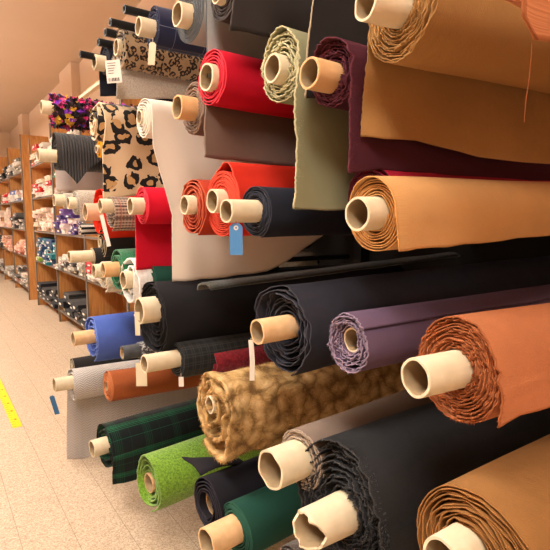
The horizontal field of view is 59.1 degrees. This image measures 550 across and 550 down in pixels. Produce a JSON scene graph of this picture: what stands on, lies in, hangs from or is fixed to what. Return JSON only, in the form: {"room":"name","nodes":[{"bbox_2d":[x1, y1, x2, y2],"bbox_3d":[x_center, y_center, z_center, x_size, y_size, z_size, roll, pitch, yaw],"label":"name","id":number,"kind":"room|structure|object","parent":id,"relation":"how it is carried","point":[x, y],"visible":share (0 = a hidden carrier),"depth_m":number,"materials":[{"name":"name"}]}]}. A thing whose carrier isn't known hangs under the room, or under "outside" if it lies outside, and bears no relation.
{"room":"fabric store","nodes":[
{"label":"fabric store","id":0,"kind":"room"},
{"bbox_2d":[0,132,10,156],"bbox_3d":[-9.766,-1.936,12.700,5.500,3.980,0.150,-5,8,-35],"label":"wall","id":1,"kind":"structure","parent":0,"point":[4,136],"depth_m":13.87,"materials":[{"name":"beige paint"}]},
{"bbox_2d":[50,392,59,414],"bbox_3d":[-1.472,0.855,3.239,0.063,0.166,0.002,0,7,0],"label":"price tag","id":2,"kind":"object","parent":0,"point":[52,398],"visible":1,"depth_m":3.24,"materials":[{"name":"blue paper"}]},
{"bbox_2d":[0,0,141,132],"bbox_3d":[-4.447,-3.096,5.098,5.500,0.100,18.400,-5,8,-35],"label":"ceiling","id":3,"kind":"structure","parent":0,"point":[39,39],"depth_m":6.68,"materials":[{"name":"paint"}]},
{"bbox_2d":[10,0,178,148],"bbox_3d":[-2.273,-1.252,6.885,0.150,3.980,18.400,-5,8,-35],"label":"wall","id":4,"kind":"structure","parent":0,"point":[38,122],"depth_m":7.42,"materials":[{"name":"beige paint"}]},
{"bbox_2d":[18,113,29,148],"bbox_3d":[-6.009,-1.830,11.802,0.150,3.980,0.600,-5,8,-35],"label":"column","id":5,"kind":"structure","parent":4,"relation":"attached to","point":[23,118],"depth_m":11.37,"materials":[{"name":"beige paint"}]},
{"bbox_2d":[59,62,80,97],"bbox_3d":[-3.378,-1.404,8.176,0.130,3.980,0.800,-5,8,-35],"label":"column","id":6,"kind":"structure","parent":4,"relation":"attached to","point":[69,77],"depth_m":7.69,"materials":[{"name":"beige paint"}]},
{"bbox_2d":[0,273,296,549],"bbox_3d":[-4.447,0.956,5.575,5.500,0.100,18.400,-5,8,-35],"label":"floor","id":7,"kind":"structure","parent":0,"point":[49,500],"depth_m":2.92,"materials":[{"name":"tile"}]},
{"bbox_2d":[0,379,21,427],"bbox_3d":[-2.639,1.018,4.614,0.065,0.002,2.470,-5,8,-35],"label":"tape","id":8,"kind":"object","parent":7,"relation":"on","point":[12,415],"visible":1,"depth_m":3.97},
{"bbox_2d":[0,134,48,299],"bbox_3d":[-6.106,-1.330,11.444,0.490,3.070,5.604,-5,8,-35],"label":"shelving unit","id":9,"kind":"object","parent":7,"relation":"on","point":[21,180],"visible":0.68,"depth_m":9.93,"materials":[{"name":"orange wood"}]},
{"bbox_3d":[-5.474,0.084,10.615,0.366,0.090,0.524,-5,8,-35],"label":"folded fabric","id":10,"kind":"object","parent":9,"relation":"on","visible":0},
{"bbox_3d":[-5.479,0.013,10.595,0.366,0.050,0.528,-5,8,-35],"label":"folded fabric","id":11,"kind":"object","parent":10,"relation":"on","visible":0},
{"bbox_3d":[-5.423,-0.063,10.629,0.366,0.090,0.524,-5,8,-36],"label":"folded fabric","id":12,"kind":"object","parent":11,"relation":"on","visible":0},
{"bbox_2d":[16,265,26,271],"bbox_3d":[-5.439,-0.152,10.601,0.366,0.090,0.552,-5,8,-34],"label":"folded fabric","id":13,"kind":"object","parent":12,"relation":"on","point":[20,268],"visible":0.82,"depth_m":10.37,"materials":[{"name":"fabric"}]},
{"bbox_2d":[28,99,141,329],"bbox_3d":[-2.656,-0.688,6.706,0.456,2.900,4.854,-5,8,-35],"label":"shelving unit","id":14,"kind":"object","parent":7,"relation":"on","point":[99,303],"visible":0.29,"depth_m":7.22,"materials":[{"name":"orange wood"}]},
{"bbox_2d":[43,260,52,264],"bbox_3d":[-3.516,-0.200,7.800,0.366,0.050,0.339,-4,8,-32],"label":"folded fabric","id":15,"kind":"object","parent":14,"relation":"on","point":[44,262],"visible":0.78,"depth_m":7.61,"materials":[{"name":"fabric"}]},
{"bbox_3d":[-3.443,-0.276,7.833,0.366,0.090,0.360,-4,8,-32],"label":"folded fabric","id":16,"kind":"object","parent":15,"relation":"on","visible":0},
{"bbox_2d":[44,249,52,255],"bbox_3d":[-3.505,-0.364,7.796,0.366,0.090,0.351,-5,8,-35],"label":"folded fabric","id":17,"kind":"object","parent":16,"relation":"on","point":[46,251],"visible":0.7,"depth_m":7.62,"materials":[{"name":"fabric"}]},
{"bbox_3d":[-3.461,-0.450,7.822,0.366,0.070,0.349,-5,8,-36],"label":"folded fabric","id":18,"kind":"object","parent":17,"relation":"on","visible":0},
{"bbox_2d":[45,239,54,244],"bbox_3d":[-3.483,-0.533,7.825,0.366,0.090,0.369,-6,9,-39],"label":"folded fabric","id":19,"kind":"object","parent":18,"relation":"on","point":[48,241],"visible":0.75,"depth_m":7.69,"materials":[{"name":"fabric"}]},
{"bbox_2d":[61,229,70,233],"bbox_3d":[-2.749,-0.610,6.745,0.366,0.070,0.348,-5,9,-39],"label":"folded fabric","id":20,"kind":"object","parent":14,"relation":"on","point":[64,231],"visible":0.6,"depth_m":6.61,"materials":[{"name":"fabric"}]},
{"bbox_2d":[59,223,70,228],"bbox_3d":[-2.770,-0.677,6.705,0.366,0.070,0.320,-4,8,-32],"label":"folded fabric","id":21,"kind":"object","parent":20,"relation":"on","point":[63,225],"visible":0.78,"depth_m":6.53,"materials":[{"name":"fabric"}]},
{"bbox_2d":[66,308,75,317],"bbox_3d":[-2.745,0.523,6.875,0.366,0.090,0.346,-5,8,-36],"label":"folded fabric","id":22,"kind":"object","parent":14,"relation":"on","point":[70,312],"visible":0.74,"depth_m":6.73,"materials":[{"name":"fabric"}]},
{"bbox_3d":[-2.706,0.440,6.883,0.366,0.070,0.328,-4,8,-33],"label":"folded fabric","id":23,"kind":"object","parent":22,"relation":"on","visible":0},
{"bbox_2d":[66,298,85,304],"bbox_3d":[-2.731,0.379,6.870,0.366,0.050,0.320,-5,8,-37],"label":"folded fabric","id":24,"kind":"object","parent":23,"relation":"on","point":[69,301],"visible":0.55,"depth_m":6.83,"materials":[{"name":"fabric"}]},
{"bbox_2d":[68,231,78,234],"bbox_3d":[-2.539,-0.562,6.430,0.366,0.050,0.314,-5,9,-38],"label":"folded fabric","id":25,"kind":"object","parent":14,"relation":"on","point":[69,232],"visible":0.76,"depth_m":6.24,"materials":[{"name":"fabric"}]},
{"bbox_2d":[69,224,77,230],"bbox_3d":[-2.507,-0.634,6.420,0.366,0.090,0.327,-4,8,-31],"label":"folded fabric","id":26,"kind":"object","parent":25,"relation":"on","point":[72,225],"visible":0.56,"depth_m":6.28,"materials":[{"name":"fabric"}]},
{"bbox_2d":[67,218,79,223],"bbox_3d":[-2.525,-0.717,6.429,0.366,0.070,0.348,-6,9,-39],"label":"folded fabric","id":27,"kind":"object","parent":26,"relation":"on","point":[70,220],"visible":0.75,"depth_m":6.27,"materials":[{"name":"fabric"}]},
{"bbox_2d":[64,214,79,217],"bbox_3d":[-2.562,-0.776,6.399,0.366,0.050,0.323,-5,9,-39],"label":"folded fabric","id":28,"kind":"object","parent":27,"relation":"on","point":[65,215],"visible":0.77,"depth_m":6.23,"materials":[{"name":"fabric"}]},
{"bbox_2d":[74,312,81,321],"bbox_3d":[-2.507,0.559,6.570,0.366,0.090,0.345,-4,8,-32],"label":"folded fabric","id":29,"kind":"object","parent":14,"relation":"on","point":[78,317],"visible":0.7,"depth_m":6.46,"materials":[{"name":"fabric"}]},
{"bbox_3d":[-2.497,0.482,6.610,0.366,0.050,0.338,-5,8,-37],"label":"folded fabric","id":30,"kind":"object","parent":29,"relation":"on","visible":0},
{"bbox_2d":[71,301,86,311],"bbox_3d":[-2.530,0.416,6.555,0.366,0.090,0.318,-5,8,-35],"label":"folded fabric","id":31,"kind":"object","parent":30,"relation":"on","point":[77,306],"visible":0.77,"depth_m":6.40,"materials":[{"name":"fabric"}]},
{"bbox_2d":[78,81,99,98],"bbox_3d":[-1.885,-1.976,5.098,0.050,0.035,1.800,-5,8,-35],"label":"rail","id":32,"kind":"object","parent":14,"relation":"on","point":[96,86],"visible":0.29,"depth_m":5.21,"materials":[{"name":"beige"}]},
{"bbox_3d":[-2.302,-0.024,6.214,0.366,0.070,0.323,-5,9,-38],"label":"folded fabric","id":33,"kind":"object","parent":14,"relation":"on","visible":0},
{"bbox_2d":[76,263,84,271],"bbox_3d":[-2.322,-0.102,6.181,0.366,0.090,0.315,-4,8,-32],"label":"folded fabric","id":34,"kind":"object","parent":33,"relation":"on","point":[80,267],"visible":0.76,"depth_m":6.03,"materials":[{"name":"fabric"}]},
{"bbox_3d":[-2.968,-0.646,7.055,0.366,0.070,0.339,-5,8,-37],"label":"folded fabric","id":35,"kind":"object","parent":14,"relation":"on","visible":0},
{"bbox_2d":[52,222,60,227],"bbox_3d":[-3.000,-0.723,7.008,0.366,0.090,0.321,-5,8,-36],"label":"folded fabric","id":36,"kind":"object","parent":35,"relation":"on","point":[56,224],"visible":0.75,"depth_m":6.85,"materials":[{"name":"fabric"}]},
{"bbox_2d":[56,215,67,221],"bbox_3d":[-2.960,-0.818,7.028,0.366,0.090,0.344,-4,8,-32],"label":"folded fabric","id":37,"kind":"object","parent":36,"relation":"on","point":[59,217],"visible":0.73,"depth_m":6.84,"materials":[{"name":"fabric"}]},
{"bbox_2d":[59,209,73,214],"bbox_3d":[-2.924,-0.911,7.030,0.366,0.090,0.328,-4,8,-33],"label":"folded fabric","id":38,"kind":"object","parent":37,"relation":"on","point":[61,211],"visible":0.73,"depth_m":6.86,"materials":[{"name":"fabric"}]},
{"bbox_3d":[-3.734,0.375,8.223,0.366,0.070,0.348,-5,9,-38],"label":"folded fabric","id":39,"kind":"object","parent":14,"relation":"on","visible":0},
{"bbox_3d":[-3.733,0.311,8.231,0.366,0.050,0.363,-5,8,-37],"label":"folded fabric","id":40,"kind":"object","parent":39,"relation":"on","visible":0},
{"bbox_2d":[41,286,56,293],"bbox_3d":[-3.736,0.251,8.214,0.366,0.070,0.361,-5,8,-36],"label":"folded fabric","id":41,"kind":"object","parent":40,"relation":"on","point":[45,290],"visible":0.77,"depth_m":8.11,"materials":[{"name":"fabric"}]},
{"bbox_3d":[-2.937,0.485,7.196,0.366,0.090,0.326,-5,8,-34],"label":"folded fabric","id":42,"kind":"object","parent":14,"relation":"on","visible":0},
{"bbox_2d":[57,298,70,307],"bbox_3d":[-2.987,0.398,7.153,0.366,0.090,0.326,-5,9,-38],"label":"folded fabric","id":43,"kind":"object","parent":42,"relation":"on","point":[61,302],"visible":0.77,"depth_m":6.99,"materials":[{"name":"fabric"}]},
{"bbox_2d":[63,290,85,299],"bbox_3d":[-2.922,0.302,7.179,0.366,0.090,0.347,-5,8,-35],"label":"folded fabric","id":44,"kind":"object","parent":43,"relation":"on","point":[72,294],"visible":0.8,"depth_m":7.07,"materials":[{"name":"fabric"}]},
{"bbox_3d":[-3.932,0.346,8.550,0.366,0.050,0.344,-4,8,-32],"label":"folded fabric","id":45,"kind":"object","parent":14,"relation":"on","visible":0},
{"bbox_3d":[-3.948,0.294,8.551,0.366,0.050,0.344,-5,8,-38],"label":"folded fabric","id":46,"kind":"object","parent":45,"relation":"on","visible":0},
{"bbox_3d":[-3.975,0.245,8.523,0.366,0.050,0.339,-5,8,-35],"label":"folded fabric","id":47,"kind":"object","parent":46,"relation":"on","visible":0},
{"bbox_2d":[37,281,56,288],"bbox_3d":[-3.962,0.174,8.508,0.366,0.090,0.342,-5,8,-34],"label":"folded fabric","id":48,"kind":"object","parent":47,"relation":"on","point":[40,285],"visible":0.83,"depth_m":8.39,"materials":[{"name":"fabric"}]},
{"bbox_2d":[79,4,549,270],"bbox_3d":[0.022,-0.516,2.248,1.550,3.600,4.900,-5,8,-35],"label":"rack","id":49,"kind":"object","parent":7,"relation":"on","point":[329,250],"visible":0.16,"depth_m":2.38,"materials":[{"name":"black metal"}]},
{"bbox_2d":[53,193,72,208],"bbox_3d":[-0.750,-0.482,3.244,1.356,0.097,0.097,-5,8,-36],"label":"roll","id":50,"kind":"object","parent":49,"relation":"on","point":[58,199],"visible":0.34,"depth_m":2.85,"materials":[{"name":"beige cardboard"}]},
{"bbox_2d":[37,132,102,183],"bbox_3d":[-0.806,-0.732,3.229,1.403,0.303,0.236,-5,8,-36],"label":"roll","id":51,"kind":"object","parent":49,"relation":"on","point":[74,154],"visible":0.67,"depth_m":2.85,"materials":[{"name":"grey fabric"}]},
{"bbox_2d":[55,170,102,190],"bbox_3d":[-0.894,-0.703,3.531,1.348,0.230,0.165,-5,8,-36],"label":"roll","id":52,"kind":"object","parent":49,"relation":"on","point":[90,180],"visible":0.2,"depth_m":3.17,"materials":[{"name":"beige fabric"}]},
{"bbox_2d":[67,190,95,221],"bbox_3d":[-0.557,-0.412,2.965,1.337,0.173,0.143,-5,8,-36],"label":"roll","id":53,"kind":"object","parent":49,"relation":"on","point":[76,202],"visible":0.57,"depth_m":2.57,"materials":[{"name":"beige fabric"}]},
{"bbox_2d":[78,223,98,234],"bbox_3d":[-0.594,-0.313,3.161,1.302,0.078,0.068,-5,8,-36],"label":"roll","id":54,"kind":"object","parent":49,"relation":"on","point":[84,228],"visible":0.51,"depth_m":2.79,"materials":[{"name":"multicoloured fabric"}]},
{"bbox_2d":[40,93,138,132],"bbox_3d":[-0.824,-1.014,3.246,1.363,0.229,0.221,-5,8,-36],"label":"roll","id":55,"kind":"object","parent":49,"relation":"on","point":[71,113],"visible":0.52,"depth_m":2.88,"materials":[{"name":"multicoloured fabric"}]},
{"bbox_2d":[95,141,102,157],"bbox_3d":[-0.356,-0.670,2.791,1.315,0.090,0.088,-5,8,-36],"label":"roll","id":56,"kind":"object","parent":49,"relation":"on","point":[98,148],"visible":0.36,"depth_m":2.41,"materials":[{"name":"yellow fabric"}]},
{"bbox_2d":[70,355,138,368],"bbox_3d":[-0.808,0.562,3.563,1.303,0.117,0.120,-5,8,-36],"label":"roll","id":57,"kind":"object","parent":49,"relation":"on","point":[85,361],"visible":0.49,"depth_m":3.21,"materials":[{"name":"black fabric"}]},
{"bbox_2d":[71,311,142,361],"bbox_3d":[-0.475,0.294,2.886,1.393,0.260,0.224,-5,8,-38],"label":"roll","id":58,"kind":"object","parent":49,"relation":"on","point":[104,335],"visible":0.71,"depth_m":2.50,"materials":[{"name":"blue fabric"}]},
{"bbox_2d":[83,189,135,239],"bbox_3d":[-0.350,-0.334,2.709,1.368,0.247,0.237,-5,8,-36],"label":"roll","id":59,"kind":"object","parent":49,"relation":"on","point":[91,212],"visible":0.2,"depth_m":2.33,"materials":[{"name":"fabric"}]},
{"bbox_2d":[98,197,135,230],"bbox_3d":[-0.188,-0.301,2.420,1.343,0.150,0.140,-5,8,-36],"label":"roll","id":60,"kind":"object","parent":49,"relation":"on","point":[118,218],"visible":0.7,"depth_m":2.03,"materials":[{"name":"multicoloured fabric"}]},
{"bbox_2d":[100,214,110,246],"bbox_3d":[-0.694,-0.184,1.983,0.042,0.137,0.002,0,7,0],"label":"price tag","id":61,"kind":"object","parent":60,"relation":"hanging from","point":[102,219],"visible":1,"depth_m":1.98,"materials":[{"name":"beige paper"}]},
{"bbox_2d":[101,248,135,294],"bbox_3d":[-0.460,-0.033,2.249,0.661,0.197,0.190,-5,8,-36],"label":"roll","id":62,"kind":"object","parent":49,"relation":"on","point":[112,269],"visible":0.25,"depth_m":2.07,"materials":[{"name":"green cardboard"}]},
{"bbox_2d":[52,359,198,458],"bbox_3d":[-0.766,0.944,3.364,1.403,0.833,0.207,-5,8,-37],"label":"roll","id":63,"kind":"object","parent":49,"relation":"on","point":[88,407],"visible":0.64,"depth_m":3.12,"materials":[{"name":"grey fabric"}]},
{"bbox_2d":[89,102,163,198],"bbox_3d":[-0.296,-0.609,2.602,1.308,0.441,0.187,-5,8,-36],"label":"roll","id":64,"kind":"object","parent":49,"relation":"on","point":[129,162],"visible":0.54,"depth_m":2.21,"materials":[{"name":"beige fabric"}]},
{"bbox_2d":[92,47,172,101],"bbox_3d":[-0.228,-0.933,2.470,1.344,0.201,0.125,-5,8,-36],"label":"roll","id":65,"kind":"object","parent":49,"relation":"on","point":[109,89],"visible":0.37,"depth_m":2.14,"materials":[{"name":"black fabric"}]},
{"bbox_2d":[120,258,152,315],"bbox_3d":[-0.362,0.028,2.149,0.624,0.239,0.218,-5,8,-37],"label":"roll","id":66,"kind":"object","parent":49,"relation":"on","point":[131,279],"visible":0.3,"depth_m":1.95,"materials":[{"name":"white fabric"}]},
{"bbox_2d":[120,341,160,360],"bbox_3d":[-0.039,0.264,2.287,1.372,0.081,0.082,-5,8,-36],"label":"roll","id":67,"kind":"object","parent":49,"relation":"on","point":[137,350],"visible":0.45,"depth_m":1.90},
{"bbox_2d":[89,398,203,484],"bbox_3d":[-0.386,0.896,2.858,1.358,0.378,0.251,-6,9,-40],"label":"roll","id":68,"kind":"object","parent":49,"relation":"on","point":[120,444],"visible":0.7,"depth_m":2.49,"materials":[{"name":"green fabric"}]},
{"bbox_2d":[127,187,171,269],"bbox_3d":[-0.272,-0.188,1.978,0.646,0.319,0.147,-5,8,-36],"label":"roll","id":69,"kind":"object","parent":49,"relation":"on","point":[150,207],"visible":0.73,"depth_m":1.88,"materials":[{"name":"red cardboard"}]},
{"bbox_2d":[103,367,202,401],"bbox_3d":[-0.239,0.489,2.584,1.306,0.204,0.140,-5,8,-37],"label":"roll","id":70,"kind":"object","parent":49,"relation":"on","point":[120,384],"visible":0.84,"depth_m":2.23,"materials":[{"name":"fabric"}]},
{"bbox_2d":[116,56,191,98],"bbox_3d":[-0.084,-0.834,2.300,1.359,0.194,0.106,-4,8,-34],"label":"roll","id":71,"kind":"object","parent":49,"relation":"on","point":[134,85],"visible":0.22,"depth_m":1.96,"materials":[{"name":"beige fabric"}]},
{"bbox_2d":[113,28,203,81],"bbox_3d":[-0.071,-0.913,2.243,1.315,0.183,0.174,-4,8,-34],"label":"roll","id":72,"kind":"object","parent":49,"relation":"on","point":[132,49],"visible":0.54,"depth_m":1.90,"materials":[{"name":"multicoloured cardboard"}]},
{"bbox_2d":[105,59,121,83],"bbox_3d":[-0.596,-0.753,1.789,0.062,0.090,0.002,0,7,0],"label":"price tag","id":73,"kind":"object","parent":72,"relation":"hanging from","point":[113,68],"visible":1,"depth_m":1.79,"materials":[{"name":"beige paper"}]},
{"bbox_2d":[135,5,205,57],"bbox_3d":[0.114,-0.860,1.958,1.352,0.151,0.132,-4,8,-34],"label":"roll","id":74,"kind":"object","parent":49,"relation":"on","point":[159,28],"visible":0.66,"depth_m":1.59,"materials":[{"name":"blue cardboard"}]},
{"bbox_2d":[148,41,155,64],"bbox_3d":[-0.375,-0.679,1.476,0.027,0.080,0.002,0,7,0],"label":"price tag","id":75,"kind":"object","parent":74,"relation":"hanging from","point":[152,46],"visible":1,"depth_m":1.48,"materials":[{"name":"beige paper"}]},
{"bbox_2d":[68,248,301,264],"bbox_3d":[-0.422,-0.130,2.747,1.408,0.091,0.091,-5,8,-36],"label":"roll","id":76,"kind":"object","parent":49,"relation":"on","point":[94,255],"visible":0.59,"depth_m":2.37,"materials":[{"name":"beige cardboard"}]},
{"bbox_2d":[180,179,216,234],"bbox_3d":[0.270,-0.246,1.814,1.328,0.173,0.162,-5,8,-36],"label":"roll","id":77,"kind":"object","parent":49,"relation":"on","point":[196,214],"visible":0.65,"depth_m":1.42,"materials":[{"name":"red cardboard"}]},
{"bbox_2d":[137,434,260,511],"bbox_3d":[-0.023,0.794,2.382,1.304,0.231,0.241,-6,9,-40],"label":"roll","id":78,"kind":"object","parent":49,"relation":"on","point":[164,478],"visible":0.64,"depth_m":1.98,"materials":[{"name":"fabric"}]},
{"bbox_2d":[140,332,263,378],"bbox_3d":[0.111,0.278,2.104,1.422,0.154,0.128,-5,8,-38],"label":"roll","id":79,"kind":"object","parent":49,"relation":"on","point":[192,357],"visible":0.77,"depth_m":1.74,"materials":[{"name":"black fabric"}]},
{"bbox_2d":[136,363,146,385],"bbox_3d":[-0.500,0.373,1.817,0.041,0.090,0.001,0,7,0],"label":"price tag","id":80,"kind":"object","parent":79,"relation":"hanging from","point":[141,377],"visible":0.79,"depth_m":1.82,"materials":[{"name":"beige paper"}]},
{"bbox_2d":[92,251,316,293],"bbox_3d":[-0.319,-0.033,2.704,1.343,0.173,0.167,-5,8,-36],"label":"roll","id":81,"kind":"object","parent":49,"relation":"on","point":[106,282],"visible":0.2,"depth_m":2.37,"materials":[{"name":"beige cardboard"}]},
{"bbox_2d":[98,230,311,256],"bbox_3d":[-0.325,-0.197,2.762,1.304,0.145,0.139,-5,8,-36],"label":"roll","id":82,"kind":"object","parent":49,"relation":"on","point":[125,242],"visible":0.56,"depth_m":2.38,"materials":[{"name":"black fabric"}]},
{"bbox_2d":[151,266,279,280],"bbox_3d":[-0.261,0.005,2.127,0.602,0.137,0.135,-5,8,-36],"label":"roll","id":83,"kind":"object","parent":49,"relation":"on","point":[160,273],"visible":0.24,"depth_m":1.93,"materials":[{"name":"green fabric"}]},
{"bbox_2d":[172,0,268,77],"bbox_3d":[0.270,-0.746,1.766,1.335,0.296,0.185,-5,8,-36],"label":"roll","id":84,"kind":"object","parent":49,"relation":"on","point":[195,23],"visible":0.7,"depth_m":1.38,"materials":[{"name":"grey fabric"}]},
{"bbox_2d":[182,456,266,525],"bbox_3d":[0.263,0.669,1.967,1.305,0.185,0.316,-5,8,-38],"label":"roll","id":85,"kind":"object","parent":49,"relation":"on","point":[213,490],"visible":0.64,"depth_m":1.56,"materials":[{"name":"fabric"}]},
{"bbox_2d":[136,98,322,281],"bbox_3d":[0.062,-0.346,2.134,1.311,0.655,0.157,-5,8,-36],"label":"roll","id":86,"kind":"object","parent":49,"relation":"on","point":[179,154],"visible":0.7,"depth_m":1.79,"materials":[{"name":"beige fabric"}]},
{"bbox_2d":[172,81,296,166],"bbox_3d":[0.268,-0.488,1.786,1.351,0.234,0.159,-5,8,-36],"label":"roll","id":87,"kind":"object","parent":49,"relation":"on","point":[229,134],"visible":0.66,"depth_m":1.43,"materials":[{"name":"brown fabric"}]},
{"bbox_2d":[212,345,272,372],"bbox_3d":[0.263,0.296,2.201,1.305,0.153,0.127,-5,8,-38],"label":"roll","id":88,"kind":"object","parent":49,"relation":"on","point":[226,361],"visible":0.18,"depth_m":1.81,"materials":[{"name":"red fabric"}]},
{"bbox_2d":[198,49,294,118],"bbox_3d":[0.333,-0.585,1.711,1.318,0.157,0.156,-5,9,-38],"label":"roll","id":89,"kind":"object","parent":49,"relation":"on","point":[236,82],"visible":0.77,"depth_m":1.32,"materials":[{"name":"red fabric"}]},
{"bbox_2d":[198,482,300,549],"bbox_3d":[0.350,0.705,1.800,1.402,0.159,0.163,-5,9,-39],"label":"roll","id":90,"kind":"object","parent":49,"relation":"on","point":[261,518],"visible":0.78,"depth_m":1.41,"materials":[{"name":"green fabric"}]},
{"bbox_2d":[206,162,294,236],"bbox_3d":[0.368,-0.256,1.706,1.335,0.228,0.191,-6,9,-36],"label":"roll","id":91,"kind":"object","parent":49,"relation":"on","point":[231,180],"visible":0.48,"depth_m":1.33,"materials":[{"name":"red fabric"}]},
{"bbox_2d":[211,0,312,37],"bbox_3d":[0.387,-0.741,1.609,1.326,0.190,0.142,-5,8,-36],"label":"roll","id":92,"kind":"object","parent":49,"relation":"on","point":[257,17],"visible":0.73,"depth_m":1.24,"materials":[{"name":"black fabric"}]},
{"bbox_2d":[134,265,404,351],"bbox_3d":[0.056,0.114,2.159,1.350,0.293,0.267,-5,8,-35],"label":"roll","id":93,"kind":"object","parent":49,"relation":"on","point":[171,312],"visible":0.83,"depth_m":1.81,"materials":[{"name":"black fabric"}]},
{"bbox_2d":[134,312,139,335],"bbox_3d":[-0.511,0.181,1.800,0.018,0.089,0.001,0,7,0],"label":"price tag","id":94,"kind":"object","parent":93,"relation":"hanging from","point":[137,314],"visible":1,"depth_m":1.80,"materials":[{"name":"beige paper"}]},
{"bbox_2d":[197,252,459,290],"bbox_3d":[0.301,-0.027,1.904,1.303,0.075,0.103,-5,8,-36],"label":"folded cloth","id":95,"kind":"object","parent":93,"relation":"on","point":[218,284],"visible":1,"depth_m":1.74,"materials":[{"name":"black fabric"}]},
{"bbox_2d":[220,186,352,237],"bbox_3d":[0.433,-0.195,1.526,1.382,0.125,0.127,-5,9,-38],"label":"roll","id":96,"kind":"object","parent":49,"relation":"on","point":[263,211],"visible":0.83,"depth_m":1.14,"materials":[{"name":"black fabric"}]},
{"bbox_2d":[230,223,242,254],"bbox_3d":[-0.089,-0.085,1.113,0.030,0.078,0.003,0,7,0],"label":"price tag","id":97,"kind":"object","parent":96,"relation":"hanging from","point":[236,230],"visible":1,"depth_m":1.11,"materials":[{"name":"blue paper"}]},
{"bbox_2d":[196,361,405,464],"bbox_3d":[0.351,0.404,1.838,1.320,0.302,0.267,-4,8,-33],"label":"roll","id":98,"kind":"object","parent":49,"relation":"on","point":[238,415],"visible":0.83,"depth_m":1.52,"materials":[{"name":"brown fabric"}]},
{"bbox_2d":[279,539,330,549],"bbox_3d":[0.564,0.650,1.508,1.306,0.121,0.122,-5,8,-36],"label":"roll","id":99,"kind":"object","parent":49,"relation":"on","point":[293,545],"visible":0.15,"depth_m":1.14,"materials":[{"name":"beige fabric"}]},
{"bbox_2d":[260,25,354,210],"bbox_3d":[0.532,-0.386,1.444,1.331,0.399,0.162,-5,8,-36],"label":"roll","id":100,"kind":"object","parent":49,"relation":"on","point":[322,177],"visible":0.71,"depth_m":1.05,"materials":[{"name":"green fabric"}]},
{"bbox_2d":[304,0,368,97],"bbox_3d":[0.544,-0.627,1.393,1.330,0.438,0.154,-5,8,-36],"label":"roll","id":101,"kind":"object","parent":49,"relation":"on","point":[336,18],"visible":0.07,"depth_m":1.00,"materials":[{"name":"black fabric"}]},
{"bbox_2d":[258,390,432,489],"bbox_3d":[0.536,0.379,1.480,1.386,0.141,0.150,-5,8,-38],"label":"roll","id":102,"kind":"object","parent":49,"relation":"on","point":[284,464],"visible":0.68,"depth_m":1.10,"materials":[{"name":"grey fabric"}]},
{"bbox_2d":[250,255,549,375],"bbox_3d":[0.527,0.077,1.475,1.369,0.227,0.215,-5,8,-34],"label":"roll","id":103,"kind":"object","parent":49,"relation":"on","point":[292,322],"visible":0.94,"depth_m":1.18,"materials":[{"name":"black fabric"}]},
{"bbox_2d":[249,340,254,380],"bbox_3d":[-0.054,0.198,1.136,0.015,0.103,0.005,0,7,0],"label":"price tag","id":104,"kind":"object","parent":103,"relation":"hanging from","point":[251,343],"visible":0.98,"depth_m":1.14,"materials":[{"name":"beige paper"}]},
{"bbox_2d":[292,402,549,549],"bbox_3d":[0.616,0.491,1.361,1.415,0.402,0.274,-4,8,-36],"label":"roll","id":105,"kind":"object","parent":49,"relation":"on","point":[386,467],"visible":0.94,"depth_m":0.99,"materials":[{"name":"black fabric"}]},
{"bbox_2d":[299,35,549,180],"bbox_3d":[0.614,-0.367,1.310,1.358,0.268,0.154,-5,8,-36],"label":"roll","id":106,"kind":"object","parent":49,"relation":"on","point":[335,74],"visible":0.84,"depth_m":0.94,"materials":[{"name":"purple fabric"}]},
{"bbox_2d":[326,284,549,373],"bbox_3d":[0.688,0.093,1.297,1.311,0.131,0.118,-4,8,-32],"label":"roll","id":107,"kind":"object","parent":49,"relation":"on","point":[361,340],"visible":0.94,"depth_m":0.98,"materials":[{"name":"purple fabric"}]},
{"bbox_2d":[345,176,549,251],"bbox_3d":[0.689,-0.170,1.236,1.349,0.170,0.141,-5,8,-36],"label":"roll","id":108,"kind":"object","parent":49,"relation":"on","point":[383,213],"visible":1,"depth_m":0.90,"materials":[{"name":"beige fabric"}]},
{"bbox_2d":[348,169,549,201],"bbox_3d":[0.718,-0.212,1.366,1.305,0.143,0.126,-5,8,-36],"label":"roll","id":109,"kind":"object","parent":49,"relation":"on","point":[358,176],"visible":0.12,"depth_m":1.02,"materials":[{"name":"red fabric"}]},
{"bbox_2d":[355,0,549,163],"bbox_3d":[0.754,-0.406,1.083,1.373,0.315,0.185,-3,7,-26],"label":"roll","id":110,"kind":"object","parent":49,"relation":"on","point":[448,74],"visible":0.99,"depth_m":0.91,"materials":[{"name":"brown fabric"}]},
{"bbox_2d":[401,303,549,427],"bbox_3d":[0.813,0.115,1.052,1.389,0.182,0.176,-3,8,-29],"label":"roll","id":111,"kind":"object","parent":49,"relation":"on","point":[476,367],"visible":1,"depth_m":0.73,"materials":[{"name":"orange fabric"}]},
{"bbox_2d":[417,434,549,549],"bbox_3d":[0.825,0.407,1.104,1.356,0.229,0.223,-4,8,-34],"label":"roll","id":112,"kind":"object","parent":49,"relation":"on","point":[503,503],"visible":1,"depth_m":0.76,"materials":[{"name":"brown fabric"}]},
{"bbox_2d":[506,0,549,41],"bbox_3d":[0.757,-0.382,0.876,1.504,0.258,0.168,-5,8,-36],"label":"roll","id":113,"kind":"object","parent":49,"relation":"on","point":[535,13],"visible":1,"depth_m":0.40,"materials":[{"name":"orange fabric"}]},
{"bbox_2d":[524,43,531,121],"bbox_3d":[0.302,-0.230,0.579,0.008,0.092,0.001,-5,8,-35],"label":"thread","id":114,"kind":"object","parent":113,"relation":"hanging from","point":[531,43],"visible":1,"depth_m":0.58,"materials":[{"name":"orange fabric"}]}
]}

